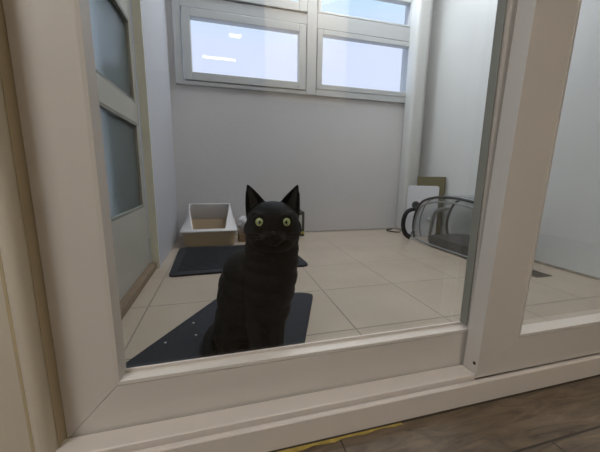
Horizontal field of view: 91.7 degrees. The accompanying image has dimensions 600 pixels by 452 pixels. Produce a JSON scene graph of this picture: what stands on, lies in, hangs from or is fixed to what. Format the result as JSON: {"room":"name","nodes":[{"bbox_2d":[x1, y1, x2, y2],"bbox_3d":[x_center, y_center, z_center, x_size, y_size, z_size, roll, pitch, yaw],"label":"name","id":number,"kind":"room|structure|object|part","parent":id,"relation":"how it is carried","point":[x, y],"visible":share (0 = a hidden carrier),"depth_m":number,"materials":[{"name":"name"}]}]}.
{"room":"living room","nodes":[
{"label":"living room","id":0,"kind":"room"},
{"bbox_2d":[0,276,30,451],"bbox_3d":[-1.304,-0.761,0.013,1.938,2.400,0.038,-2,11,-15],"label":"wall","id":1,"kind":"structure","parent":0,"point":[14,437],"depth_m":0.42,"materials":[{"name":"beige paint"}]},
{"bbox_2d":[0,77,57,451],"bbox_3d":[-0.368,-0.653,0.275,0.027,2.120,0.061,-2,11,-15],"label":"door frame","id":2,"kind":"structure","parent":1,"relation":"attached to","point":[13,245],"depth_m":0.38,"materials":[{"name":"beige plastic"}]},
{"bbox_2d":[0,0,67,447],"bbox_3d":[-0.355,-0.665,0.283,0.001,2.060,0.048,-2,11,-15],"label":"trim","id":3,"kind":"structure","parent":1,"relation":"attached to","point":[6,71],"depth_m":0.39,"materials":[{"name":"beige wood"}]},
{"bbox_2d":[2,0,517,437],"bbox_3d":[0.059,-0.692,0.400,0.860,2.058,0.026,-2,11,-15],"label":"door","id":4,"kind":"structure","parent":1,"relation":"in","point":[50,41],"depth_m":0.45,"materials":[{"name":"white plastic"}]},
{"bbox_3d":[0.045,0.281,0.575,0.858,0.080,0.025,-2,11,-15],"label":"rail","id":5,"kind":"part","parent":4,"relation":"part of","materials":[{"name":"white plastic"}]},
{"bbox_2d":[55,365,474,451],"bbox_3d":[-0.001,0.334,0.535,0.753,0.026,0.038,-2,11,-15],"label":"trim","id":6,"kind":"structure","parent":1,"relation":"attached to","point":[134,438],"depth_m":0.51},
{"bbox_2d":[132,353,599,451],"bbox_3d":[0.628,0.329,0.732,2.072,0.050,0.113,-2,11,-15],"label":"door sill","id":7,"kind":"structure","parent":1,"relation":"attached to","point":[281,434],"depth_m":0.55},
{"bbox_2d":[140,0,178,265],"bbox_3d":[-0.795,-1.036,1.584,0.036,2.400,0.720,-2,11,-15],"label":"wall","id":8,"kind":"structure","parent":0,"point":[153,12],"depth_m":1.60,"materials":[{"name":"grey paint"}]},
{"bbox_2d":[120,262,156,319],"bbox_3d":[-0.632,0.274,1.007,0.078,0.030,0.905,-2,11,-15],"label":"trim","id":9,"kind":"structure","parent":8,"relation":"attached to","point":[134,291],"depth_m":1.11,"materials":[{"name":"brown wood"}]},
{"bbox_2d":[131,0,159,267],"bbox_3d":[-0.701,-0.973,1.240,0.037,2.400,0.004,-2,11,-15],"label":"trim","id":10,"kind":"structure","parent":8,"relation":"attached to","point":[135,4],"depth_m":1.33,"materials":[{"name":"beige wood"}]},
{"bbox_2d":[130,0,433,237],"bbox_3d":[-0.205,-1.132,2.168,2.790,2.400,0.120,-2,11,-15],"label":"wall","id":11,"kind":"structure","parent":0,"point":[343,156],"depth_m":2.24,"materials":[{"name":"white paint"}]},
{"bbox_2d":[171,0,316,95],"bbox_3d":[-0.360,-1.451,2.021,0.980,0.965,0.090,-2,11,-15],"label":"window","id":12,"kind":"structure","parent":11,"relation":"in","point":[299,17],"depth_m":2.01,"materials":[{"name":"grey plastic"}]},
{"bbox_3d":[-0.364,-1.691,1.960,0.852,0.361,0.060,-2,11,-15],"label":"sash","id":13,"kind":"part","parent":12,"relation":"part of","materials":[{"name":"grey plastic"}]},
{"bbox_2d":[179,228,394,236],"bbox_3d":[-0.021,0.048,2.368,1.790,0.010,0.005,-2,11,-15],"label":"baseboard","id":14,"kind":"structure","parent":11,"relation":"attached to","point":[370,228],"depth_m":2.48,"materials":[{"name":"tile"}]},
{"bbox_2d":[315,0,411,103],"bbox_3d":[0.504,-1.481,2.254,0.803,0.965,0.082,-2,11,-15],"label":"window","id":15,"kind":"structure","parent":11,"relation":"in","point":[329,25],"depth_m":2.23,"materials":[{"name":"grey plastic"}]},
{"bbox_3d":[0.505,-1.251,2.280,0.796,0.412,0.052,-2,11,-15],"label":"sash","id":16,"kind":"part","parent":15,"relation":"part of","materials":[{"name":"grey"}]},
{"bbox_3d":[0.504,-1.728,2.194,0.780,0.348,0.050,-2,11,-15],"label":"sash","id":17,"kind":"part","parent":15,"relation":"part of","materials":[{"name":"grey"}]},
{"bbox_2d":[121,229,599,361],"bbox_3d":[0.007,0.232,1.544,2.790,0.060,1.850,-2,11,-15],"label":"floor","id":18,"kind":"structure","parent":0,"point":[360,282],"depth_m":1.20,"materials":[{"name":"beige tile"}]},
{"bbox_2d":[180,203,236,246],"bbox_3d":[-0.615,-0.014,1.982,0.352,0.252,0.302,-2,11,-15],"label":"box","id":19,"kind":"object","parent":18,"relation":"on","point":[212,224],"visible":1,"depth_m":1.96,"materials":[{"name":"beige plastic"}]},
{"bbox_2d":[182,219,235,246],"bbox_3d":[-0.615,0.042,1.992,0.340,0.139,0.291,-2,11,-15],"label":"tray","id":20,"kind":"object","parent":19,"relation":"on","point":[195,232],"depth_m":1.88,"materials":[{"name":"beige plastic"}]},
{"bbox_2d":[126,292,312,367],"bbox_3d":[-0.195,0.309,0.906,0.434,0.007,0.549,2,10,6],"label":"rubber mat","id":21,"kind":"object","parent":18,"relation":"on","point":[182,343],"visible":0.3,"depth_m":0.84,"materials":[{"name":"grey rubber"}]},
{"bbox_2d":[202,184,301,357],"bbox_3d":[-0.133,0.117,0.705,0.214,0.440,0.335,-4,11,-26],"label":"cat","id":22,"kind":"object","parent":21,"relation":"on","point":[256,284],"visible":0.91,"depth_m":0.63},
{"bbox_2d":[169,245,307,276],"bbox_3d":[-0.348,0.172,1.649,0.684,0.012,0.522,-2,11,-15],"label":"rubber mat","id":23,"kind":"object","parent":18,"relation":"on","point":[189,261],"visible":0.56,"depth_m":1.55,"materials":[{"name":"grey rubber"}]},
{"bbox_2d":[238,230,245,241],"bbox_3d":[-0.359,0.068,2.093,0.166,0.059,0.140,-2,11,-15],"label":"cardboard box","id":24,"kind":"object","parent":18,"relation":"on","point":[241,235],"visible":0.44,"depth_m":2.02,"materials":[{"name":"brown cardboard"}]},
{"bbox_2d":[237,216,246,230],"bbox_3d":[-0.362,-0.034,2.067,0.164,0.152,0.130,-2,11,-15],"label":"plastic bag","id":25,"kind":"object","parent":24,"relation":"on","point":[241,222],"visible":0.27,"depth_m":2.03,"materials":[{"name":"grey plastic"}]},
{"bbox_2d":[299,210,304,235],"bbox_3d":[-0.040,-0.026,2.241,0.134,0.200,0.092,-2,11,-15],"label":"pack","id":26,"kind":"object","parent":18,"relation":"on","point":[302,213],"visible":0.27,"depth_m":2.21,"materials":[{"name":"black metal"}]},
{"bbox_2d":[405,186,438,235],"bbox_3d":[0.952,-0.116,2.277,0.224,0.392,0.031,3,10,14],"label":"board","id":27,"kind":"object","parent":18,"relation":"on","point":[416,194],"visible":0.68,"depth_m":2.27,"materials":[{"name":"white plastic"}]},
{"bbox_3d":[0.904,-0.164,2.272,0.060,0.060,0.014,3,10,14],"label":"knob","id":28,"kind":"part","parent":27,"relation":"part of","materials":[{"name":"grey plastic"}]},
{"bbox_2d":[417,176,445,234],"bbox_3d":[1.038,-0.164,2.353,0.030,0.462,0.218,-9,14,-44],"label":"board","id":29,"kind":"object","parent":18,"relation":"on","point":[440,182],"visible":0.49,"depth_m":2.30,"materials":[{"name":"brown wood"}]},
{"bbox_2d":[401,195,474,257],"bbox_3d":[1.027,-0.019,1.844,0.372,0.352,0.772,-2,11,-15],"label":"pet carrier","id":30,"kind":"object","parent":18,"relation":"on","point":[458,244],"visible":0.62,"depth_m":1.92,"materials":[{"name":"clear plastic"}]},
{"bbox_2d":[531,269,551,277],"bbox_3d":[1.158,0.234,1.438,0.100,0.003,0.095,-2,11,-15],"label":"floor drain","id":31,"kind":"object","parent":18,"relation":"on","point":[535,273],"visible":0.66,"depth_m":1.42,"materials":[{"name":"grey metal"}]},
{"bbox_2d":[396,0,431,229],"bbox_3d":[0.932,-1.149,2.348,0.120,2.400,0.120,-2,11,-15],"label":"column","id":32,"kind":"structure","parent":0,"point":[421,9],"depth_m":2.33,"materials":[{"name":"white paint"}]},
{"bbox_2d":[299,376,599,451],"bbox_3d":[0.845,0.928,-2.284,4.800,0.060,6.100,-2,11,-15],"label":"floor","id":33,"kind":"structure","parent":0,"point":[562,418],"depth_m":0.55,"materials":[{"name":"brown wood"}]},
{"bbox_2d":[277,423,401,451],"bbox_3d":[0.070,0.384,0.525,0.260,0.001,0.011,-2,11,-15],"label":"tape","id":34,"kind":"object","parent":33,"relation":"on","point":[300,448],"visible":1,"depth_m":0.52,"materials":[{"name":"yellow plastic"}]},
{"bbox_2d":[419,0,599,277],"bbox_3d":[1.336,-1.014,1.624,0.100,2.400,1.750,-2,11,-15],"label":"wall","id":35,"kind":"structure","parent":0,"point":[462,31],"depth_m":1.85,"materials":[{"name":"white paint"}]},
{"bbox_2d":[269,374,599,451],"bbox_3d":[0.784,0.358,0.719,1.740,0.002,0.003,-2,11,-15],"label":"trim","id":36,"kind":"structure","parent":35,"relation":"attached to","point":[513,395],"depth_m":0.58,"materials":[{"name":"grey"}]},
{"bbox_2d":[463,0,599,377],"bbox_3d":[1.025,-0.718,0.619,1.338,2.058,0.036,-2,11,-15],"label":"door","id":37,"kind":"structure","parent":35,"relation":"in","point":[544,32],"depth_m":0.56,"materials":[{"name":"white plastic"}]},
{"bbox_3d":[0.982,0.258,0.786,1.276,0.078,0.035,-2,11,-15],"label":"rail","id":38,"kind":"part","parent":37,"relation":"part of","materials":[{"name":"white plastic"}]},
{"bbox_2d":[534,260,599,279],"bbox_3d":[1.284,0.173,1.764,0.006,0.012,1.630,-2,11,-15],"label":"baseboard","id":39,"kind":"structure","parent":35,"relation":"attached to","point":[536,261],"depth_m":1.48,"materials":[{"name":"tile"}]},
{"bbox_3d":[-0.497,-0.803,0.308,0.090,2.400,0.120,-2,11,-15],"label":"wall","id":40,"kind":"structure","parent":0,"visible":0},
{"bbox_2d":[89,0,149,301],"bbox_3d":[-0.620,-0.672,0.836,0.035,1.888,0.902,-2,11,-15],"label":"door","id":41,"kind":"structure","parent":40,"relation":"in","point":[111,26],"depth_m":1.09,"materials":[{"name":"white metal"}]},
{"bbox_3d":[-0.625,-0.619,0.851,0.004,0.331,0.789,-2,11,-15],"label":"pane","id":42,"kind":"part","parent":41,"relation":"part of","materials":[{"name":"clear glass"}]},
{"bbox_3d":[-0.630,-0.197,0.926,0.004,0.369,0.789,-2,11,-15],"label":"pane","id":43,"kind":"part","parent":41,"relation":"part of","materials":[{"name":"clear glass"}]}
]}

